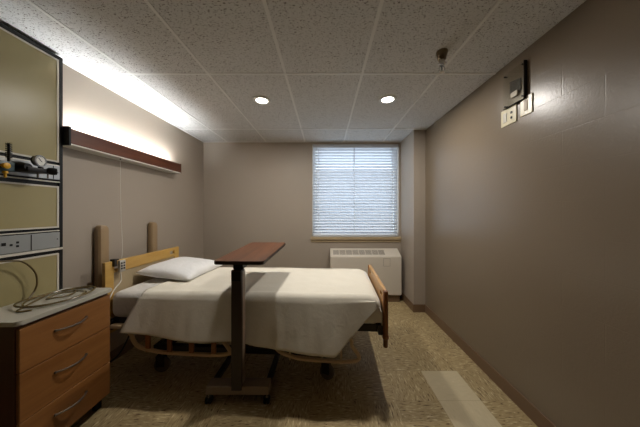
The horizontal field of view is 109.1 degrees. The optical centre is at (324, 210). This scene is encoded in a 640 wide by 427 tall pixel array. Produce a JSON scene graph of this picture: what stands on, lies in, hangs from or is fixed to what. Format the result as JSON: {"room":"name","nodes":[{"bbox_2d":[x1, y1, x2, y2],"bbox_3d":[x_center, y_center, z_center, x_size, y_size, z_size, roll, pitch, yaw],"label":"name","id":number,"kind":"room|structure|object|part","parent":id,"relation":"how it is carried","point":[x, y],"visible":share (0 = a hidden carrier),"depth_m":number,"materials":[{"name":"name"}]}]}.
{"room":"hospital room","nodes":[
{"label":"hospital room","id":0,"kind":"room"},
{"bbox_2d":[63,63,202,350],"bbox_3d":[-1.995,0.135,0.525,0.150,2.450,6.550,0,0,0],"label":"wall","id":1,"kind":"structure","parent":0,"point":[91,182],"depth_m":2.14,"materials":[{"name":"beige paint"}]},
{"bbox_2d":[0,22,62,306],"bbox_3d":[-1.876,0.020,0.975,0.088,2.180,1.250,0,0,0],"label":"medical headwall","id":2,"kind":"object","parent":1,"relation":"attached to","point":[31,75],"visible":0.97,"depth_m":1.43,"materials":[{"name":"beige plastic"}]},
{"bbox_2d":[0,143,14,177],"bbox_3d":[-1.777,-0.284,1.221,0.116,0.201,0.143,0,0,0],"label":"oxygen flowmeter","id":3,"kind":"object","parent":2,"relation":"attached to","point":[7,166],"visible":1,"depth_m":1.26,"materials":[{"name":"yellow plastic"}]},
{"bbox_3d":[-1.733,-0.246,1.237,0.028,0.032,0.032,0,0,0],"label":"flow knob","id":4,"kind":"part","parent":3,"relation":"part of","materials":[{"name":"yellow plastic"}]},
{"bbox_3d":[-1.848,-0.690,0.974,0.008,0.690,1.188,0,0,0],"label":"panel","id":5,"kind":"part","parent":2,"relation":"part of","materials":[{"name":"green laminate"}]},
{"bbox_3d":[-1.848,-0.028,0.974,0.008,0.265,1.188,0,0,0],"label":"panel","id":6,"kind":"part","parent":2,"relation":"part of","materials":[{"name":"green laminate"}]},
{"bbox_3d":[-1.848,0.665,0.974,0.008,0.730,1.188,0,0,0],"label":"panel","id":7,"kind":"part","parent":2,"relation":"part of","materials":[{"name":"beige plastic"}]},
{"bbox_3d":[-1.847,-0.690,0.974,0.012,0.710,1.208,0,0,0],"label":"panel trim","id":8,"kind":"part","parent":2,"relation":"part of","materials":[{"name":"beige plastic"}]},
{"bbox_3d":[-1.847,-0.028,0.974,0.012,0.285,1.208,0,0,0],"label":"panel trim","id":9,"kind":"part","parent":2,"relation":"part of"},
{"bbox_3d":[-1.847,0.665,0.974,0.012,0.750,1.208,0,0,0],"label":"panel trim","id":10,"kind":"part","parent":2,"relation":"part of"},
{"bbox_3d":[-1.844,-0.255,0.975,0.016,0.120,1.210,0,0,0],"label":"strip trim","id":11,"kind":"part","parent":2,"relation":"part of","materials":[{"name":"silver metal"}]},
{"bbox_3d":[-1.845,0.135,0.975,0.016,0.007,1.210,0,0,0],"label":"outlet trim","id":12,"kind":"part","parent":2,"relation":"part of","materials":[{"name":"silver metal"}]},
{"bbox_2d":[14,155,57,177],"bbox_3d":[-1.772,-0.275,1.394,0.129,0.140,0.168,0,0,0],"label":"vacuum regulator","id":13,"kind":"object","parent":2,"relation":"attached to","point":[40,161],"visible":0.98,"depth_m":1.38,"materials":[{"name":"black plastic"}]},
{"bbox_3d":[-1.736,-0.252,1.449,0.048,0.048,0.047,0,0,37],"label":"control knob","id":14,"kind":"part","parent":13,"relation":"part of","materials":[{"name":"black plastic"}]},
{"bbox_2d":[63,126,180,252],"bbox_3d":[-1.831,-0.094,2.228,0.176,1.006,1.255,0,0,0],"label":"light","id":15,"kind":"object","parent":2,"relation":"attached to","point":[72,139],"depth_m":1.97,"materials":[{"name":"brown wood"}]},
{"bbox_3d":[-1.790,-0.025,2.008,0.118,0.868,0.013,0,0,44],"label":"pull cord","id":16,"kind":"part","parent":15,"relation":"part of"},
{"bbox_2d":[94,225,108,287],"bbox_3d":[-1.882,0.740,1.930,0.050,1.240,0.090,0,0,0],"label":"bumper cover","id":17,"kind":"object","parent":1,"relation":"attached to","point":[101,232],"visible":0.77,"depth_m":1.89,"materials":[{"name":"beige plastic"}]},
{"bbox_2d":[109,335,129,362],"bbox_3d":[-1.750,1.077,1.841,0.315,0.321,0.106,0,0,-17],"label":"power cord","id":18,"kind":"object","parent":1,"relation":"attached to","point":[128,335],"visible":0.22,"depth_m":1.83,"materials":[{"name":"black plastic"}]},
{"bbox_2d":[110,334,144,363],"bbox_3d":[-1.914,1.308,0.494,0.012,0.105,6.188,0,0,0],"label":"baseboard","id":19,"kind":"structure","parent":1,"relation":"attached to","point":[138,337],"depth_m":2.17,"materials":[{"name":"brown plastic"}]},
{"bbox_2d":[63,61,203,141],"bbox_3d":[-0.362,-1.087,0.500,3.115,0.006,6.200,0,0,0],"label":"trim","id":20,"kind":"structure","parent":1,"relation":"attached to","point":[64,62],"depth_m":2.13,"materials":[{"name":"white metal"}]},
{"bbox_2d":[148,222,156,336],"bbox_3d":[-1.882,0.740,2.500,0.050,1.240,0.090,0,0,0],"label":"bumper cover","id":21,"kind":"object","parent":1,"relation":"attached to","point":[152,226],"visible":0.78,"depth_m":2.46,"materials":[{"name":"beige plastic"}]},
{"bbox_2d":[0,0,585,141],"bbox_3d":[-0.284,-1.140,0.525,3.672,0.100,6.650,0,0,0],"label":"ceiling","id":22,"kind":"structure","parent":0,"point":[225,36],"depth_m":1.57,"materials":[{"name":"tile"}]},
{"bbox_2d":[253,96,270,104],"bbox_3d":[-0.620,-1.085,2.240,0.176,0.008,0.176,0,0,0],"label":"recessed light","id":23,"kind":"object","parent":22,"relation":"in","point":[262,100],"visible":1,"depth_m":2.23,"materials":[{"name":"white paint"}]},
{"bbox_2d":[26,0,501,141],"bbox_3d":[-0.284,-1.088,0.500,3.272,0.004,6.200,0,0,0],"label":"trim","id":24,"kind":"structure","parent":22,"relation":"attached to","point":[147,2],"depth_m":1.80,"materials":[{"name":"white metal"}]},
{"bbox_2d":[378,94,396,103],"bbox_3d":[0.610,-1.085,2.220,0.176,0.008,0.176,0,0,0],"label":"recessed light","id":25,"kind":"object","parent":22,"relation":"in","point":[386,99],"visible":1,"depth_m":2.21,"materials":[{"name":"white"}]},
{"bbox_2d":[436,48,447,73],"bbox_3d":[0.800,-1.019,1.560,0.076,0.142,0.076,0,0,0],"label":"sprinkler","id":26,"kind":"object","parent":22,"relation":"attached to","point":[441,54],"visible":1,"depth_m":1.55,"materials":[{"name":"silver metal"}]},
{"bbox_2d":[203,142,400,268],"bbox_3d":[-0.284,0.135,3.700,3.272,2.450,0.200,0,0,0],"label":"wall","id":27,"kind":"structure","parent":0,"point":[253,191],"depth_m":3.60,"materials":[{"name":"beige paint"}]},
{"bbox_2d":[313,151,395,233],"bbox_3d":[0.482,-0.325,3.745,1.365,1.460,0.050,0,0,0],"label":"window","id":28,"kind":"structure","parent":27,"relation":"in","point":[313,151],"depth_m":3.72,"materials":[{"name":"white paint"}]},
{"bbox_2d":[313,144,397,235],"bbox_3d":[0.482,-0.329,3.626,1.341,1.444,0.068,0,0,0],"label":"window blind","id":29,"kind":"object","parent":28,"relation":"attached to","point":[354,159],"visible":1,"depth_m":3.63,"materials":[{"name":"white plastic"}]},
{"bbox_3d":[0.482,-1.026,3.630,1.341,0.051,0.060,0,0,0],"label":"head rail","id":30,"kind":"part","parent":29,"relation":"part of","materials":[{"name":"white metal"}]},
{"bbox_3d":[0.482,0.382,3.630,1.341,0.022,0.056,0,0,0],"label":"rail","id":31,"kind":"part","parent":29,"relation":"part of","materials":[{"name":"white metal"}]},
{"bbox_2d":[311,237,400,239],"bbox_3d":[0.485,0.427,3.583,1.420,0.045,0.035,0,0,0],"label":"trim","id":32,"kind":"structure","parent":27,"relation":"attached to","point":[312,238],"depth_m":3.56,"materials":[{"name":"beige wood"}]},
{"bbox_2d":[311,240,400,241],"bbox_3d":[0.487,0.473,3.592,1.415,0.033,0.015,0,0,0],"label":"trim","id":33,"kind":"structure","parent":27,"relation":"attached to","point":[311,240],"depth_m":3.58,"materials":[{"name":"beige wood"}]},
{"bbox_2d":[70,298,537,426],"bbox_3d":[-0.284,1.420,0.525,3.672,0.120,6.650,0,0,0],"label":"floor","id":34,"kind":"structure","parent":0,"point":[423,378],"depth_m":1.72,"materials":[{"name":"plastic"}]},
{"bbox_2d":[0,288,111,426],"bbox_3d":[-1.657,0.953,1.367,0.356,0.815,0.508,0,0,0],"label":"nightstand","id":35,"kind":"object","parent":34,"relation":"on","point":[55,358],"visible":0.98,"depth_m":1.29,"materials":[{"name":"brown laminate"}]},
{"bbox_2d":[0,260,37,298],"bbox_3d":[-1.795,0.404,1.190,0.020,0.276,0.480,0,0,0],"label":"tubing","id":36,"kind":"object","parent":35,"relation":"on","point":[28,265],"visible":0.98,"depth_m":1.39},
{"bbox_2d":[13,285,95,312],"bbox_3d":[-1.661,0.533,1.412,0.280,0.025,0.396,0,0,0],"label":"tubing","id":37,"kind":"object","parent":35,"relation":"on","point":[22,306],"visible":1,"depth_m":1.39,"materials":[{"name":"black rubber"}]},
{"bbox_3d":[-1.525,0.699,1.370,0.019,0.222,0.478,0,0,0],"label":"drawer","id":38,"kind":"part","parent":35,"relation":"part of","materials":[{"name":"brown wood"}]},
{"bbox_3d":[-1.525,0.936,1.370,0.019,0.244,0.478,0,0,0],"label":"drawer","id":39,"kind":"part","parent":35,"relation":"part of","materials":[{"name":"brown wood"}]},
{"bbox_3d":[-1.525,1.172,1.370,0.019,0.220,0.478,0,0,0],"label":"drawer","id":40,"kind":"part","parent":35,"relation":"part of","materials":[{"name":"brown wood"}]},
{"bbox_3d":[-1.498,0.674,1.363,0.036,0.016,0.179,0,0,0],"label":"handle","id":41,"kind":"part","parent":35,"relation":"part of","materials":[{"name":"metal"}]},
{"bbox_3d":[-1.498,0.908,1.363,0.036,0.016,0.179,0,0,0],"label":"handle","id":42,"kind":"part","parent":35,"relation":"part of","materials":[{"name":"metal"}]},
{"bbox_3d":[-1.498,1.147,1.363,0.036,0.016,0.179,0,0,0],"label":"handle","id":43,"kind":"part","parent":35,"relation":"part of","materials":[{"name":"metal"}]},
{"bbox_2d":[102,247,388,379],"bbox_3d":[-0.629,0.887,2.180,2.260,0.944,0.964,0,0,3],"label":"hospital bed","id":44,"kind":"object","parent":34,"relation":"on","point":[111,278],"visible":0.38,"depth_m":1.86,"materials":[{"name":"brown wood"}]},
{"bbox_2d":[110,259,125,318],"bbox_3d":[-1.726,0.640,1.847,0.088,0.485,0.203,0,0,-11],"label":"bed remote control","id":45,"kind":"object","parent":44,"relation":"hanging from","point":[121,263],"visible":0.75,"depth_m":1.90,"materials":[{"name":"grey plastic"}]},
{"bbox_3d":[-1.715,0.696,1.831,0.062,0.373,0.170,0,0,-16],"label":"control cord","id":46,"kind":"part","parent":45,"relation":"part of","materials":[{"name":"white plastic"}]},
{"bbox_3d":[-1.743,0.708,2.241,0.028,0.585,0.850,0,0,3],"label":"headboard","id":47,"kind":"part","parent":44,"relation":"part of","materials":[{"name":"brown wood"}]},
{"bbox_3d":[-1.744,0.718,2.241,0.013,0.405,0.700,0,0,3],"label":"inset panel","id":48,"kind":"part","parent":44,"relation":"part of","materials":[{"name":"beige laminate"}]},
{"bbox_3d":[-1.108,1.006,1.738,0.826,0.192,0.028,0,0,3],"label":"rail","id":49,"kind":"part","parent":44,"relation":"part of","materials":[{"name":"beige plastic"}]},
{"bbox_3d":[-0.665,1.147,2.182,1.524,0.045,0.624,0,0,3],"label":"frame","id":50,"kind":"part","parent":44,"relation":"part of","materials":[{"name":"metal"}]},
{"bbox_2d":[113,272,379,323],"bbox_3d":[-0.632,0.762,2.180,2.165,0.214,0.824,0,0,3],"label":"mattress","id":51,"kind":"object","parent":44,"relation":"on","point":[124,300],"visible":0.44,"depth_m":1.83,"materials":[{"name":"white fabric"}]},
{"bbox_2d":[119,267,381,357],"bbox_3d":[-0.513,0.821,2.188,1.982,0.382,1.190,0,0,3],"label":"blanket","id":52,"kind":"object","parent":51,"relation":"on","point":[304,311],"visible":0.85,"depth_m":1.72,"materials":[{"name":"beige fabric"}]},
{"bbox_2d":[136,257,221,280],"bbox_3d":[-1.451,0.579,2.361,0.507,0.148,0.610,0,0,4],"label":"pillow","id":53,"kind":"object","parent":52,"relation":"on","point":[179,268],"visible":0.97,"depth_m":2.16,"materials":[{"name":"fabric"}]},
{"bbox_3d":[-0.634,0.900,2.180,2.122,0.060,0.740,0,0,3],"label":"deck frame","id":54,"kind":"part","parent":44,"relation":"part of","materials":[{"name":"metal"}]},
{"bbox_3d":[-0.074,1.013,1.681,0.676,0.206,0.028,0,0,3],"label":"rail","id":55,"kind":"part","parent":44,"relation":"part of","materials":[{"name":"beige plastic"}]},
{"bbox_3d":[0.475,0.805,2.119,0.014,0.190,0.720,0,0,3],"label":"inset panel","id":56,"kind":"part","parent":44,"relation":"part of","materials":[{"name":"brown wood"}]},
{"bbox_3d":[0.476,0.777,2.132,0.028,0.365,0.825,0,0,3],"label":"footboard","id":57,"kind":"part","parent":44,"relation":"part of","materials":[{"name":"brown wood"}]},
{"bbox_3d":[0.452,0.805,1.702,0.047,0.420,0.048,0,0,3],"label":"corner post","id":58,"kind":"part","parent":44,"relation":"part of","materials":[{"name":"brown wood"}]},
{"bbox_2d":[205,242,285,403],"bbox_3d":[-0.617,0.842,1.977,0.450,1.036,0.789,0,0,0],"label":"table","id":59,"kind":"object","parent":34,"relation":"on","point":[254,253],"visible":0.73,"depth_m":1.60,"materials":[{"name":"brown wood"}]},
{"bbox_3d":[-0.817,1.265,2.008,0.040,0.034,0.640,0,0,0],"label":"leg","id":60,"kind":"part","parent":59,"relation":"part of","materials":[{"name":"metal"}]},
{"bbox_3d":[-0.620,0.458,1.591,0.064,0.065,0.007,0,0,0],"label":"height lever","id":61,"kind":"part","parent":59,"relation":"part of","materials":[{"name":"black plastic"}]},
{"bbox_3d":[-0.417,1.265,2.008,0.040,0.034,0.640,0,0,0],"label":"leg","id":62,"kind":"part","parent":59,"relation":"part of","materials":[{"name":"metal"}]},
{"bbox_2d":[330,248,400,301],"bbox_3d":[0.608,0.973,3.482,1.055,0.775,0.212,0,0,0],"label":"wall heater","id":63,"kind":"object","parent":34,"relation":"on","point":[386,262],"visible":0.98,"depth_m":3.38,"materials":[{"name":"beige metal"}]},
{"bbox_3d":[0.915,0.760,3.377,0.094,0.110,0.003,0,0,0],"label":"access door","id":64,"kind":"part","parent":63,"relation":"part of","materials":[{"name":"beige metal"}]},
{"bbox_2d":[401,130,424,303],"bbox_3d":[1.274,0.135,3.335,0.157,2.450,0.530,0,0,0],"label":"wall pier","id":65,"kind":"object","parent":34,"relation":"on","point":[413,145],"visible":0.93,"depth_m":3.08,"materials":[{"name":"beige paint"}]},
{"bbox_2d":[400,291,412,310],"bbox_3d":[1.189,1.308,3.335,0.012,0.105,0.530,0,0,0],"label":"baseboard","id":66,"kind":"structure","parent":65,"relation":"attached to","point":[403,297],"depth_m":3.27,"materials":[{"name":"brown plastic"}]},
{"bbox_2d":[413,304,425,311],"bbox_3d":[1.268,1.308,3.064,0.169,0.105,0.012,0,0,0],"label":"baseboard","id":67,"kind":"structure","parent":65,"relation":"attached to","point":[416,307],"depth_m":3.06,"materials":[{"name":"brown plastic"}]},
{"bbox_2d":[425,0,639,426],"bbox_3d":[1.427,0.135,0.525,0.150,2.450,6.550,0,0,0],"label":"wall","id":68,"kind":"structure","parent":0,"point":[532,223],"depth_m":1.34,"materials":[{"name":"beige paint"}]},
{"bbox_2d":[425,305,556,426],"bbox_3d":[1.346,1.308,0.229,0.012,0.105,5.658,0,0,0],"label":"baseboard","id":69,"kind":"structure","parent":68,"relation":"attached to","point":[522,402],"depth_m":1.77,"materials":[{"name":"brown plastic"}]},
{"bbox_2d":[501,104,516,127],"bbox_3d":[1.347,-0.694,1.673,0.011,0.123,0.140,0,0,0],"label":"outlet plate","id":70,"kind":"object","parent":68,"relation":"attached to","point":[508,116],"visible":1,"depth_m":1.66,"materials":[{"name":"beige plastic"}]},
{"bbox_2d":[503,113,506,123],"bbox_3d":[1.344,-0.694,1.703,0.004,0.070,0.036,0,0,0],"label":"receptacle","id":71,"kind":"object","parent":70,"relation":"attached to","point":[504,114],"depth_m":1.70,"materials":[{"name":"white plastic"}]},
{"bbox_2d":[503,60,526,109],"bbox_3d":[1.340,-0.882,1.613,0.024,0.258,0.183,0,0,0],"label":"wall bracket","id":72,"kind":"object","parent":68,"relation":"attached to","point":[515,86],"visible":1,"depth_m":1.58,"materials":[{"name":"black metal"}]},
{"bbox_2d":[520,93,532,116],"bbox_3d":[1.347,-0.708,1.526,0.012,0.125,0.092,0,0,0],"label":"jack plate","id":73,"kind":"object","parent":68,"relation":"attached to","point":[526,105],"visible":0.97,"depth_m":1.52,"materials":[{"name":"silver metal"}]},
{"bbox_3d":[0.000,5.460,35.600,28.000,0.200,56.000,0,0,0],"label":"ground","id":74,"kind":"structure","parent":0,"visible":0},
{"bbox_2d":[316,171,390,231],"bbox_3d":[0.500,1.060,21.600,19.000,8.600,8.000,0,0,0],"label":"wall","id":75,"kind":"structure","parent":74,"relation":"on","point":[316,171],"depth_m":17.60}
]}

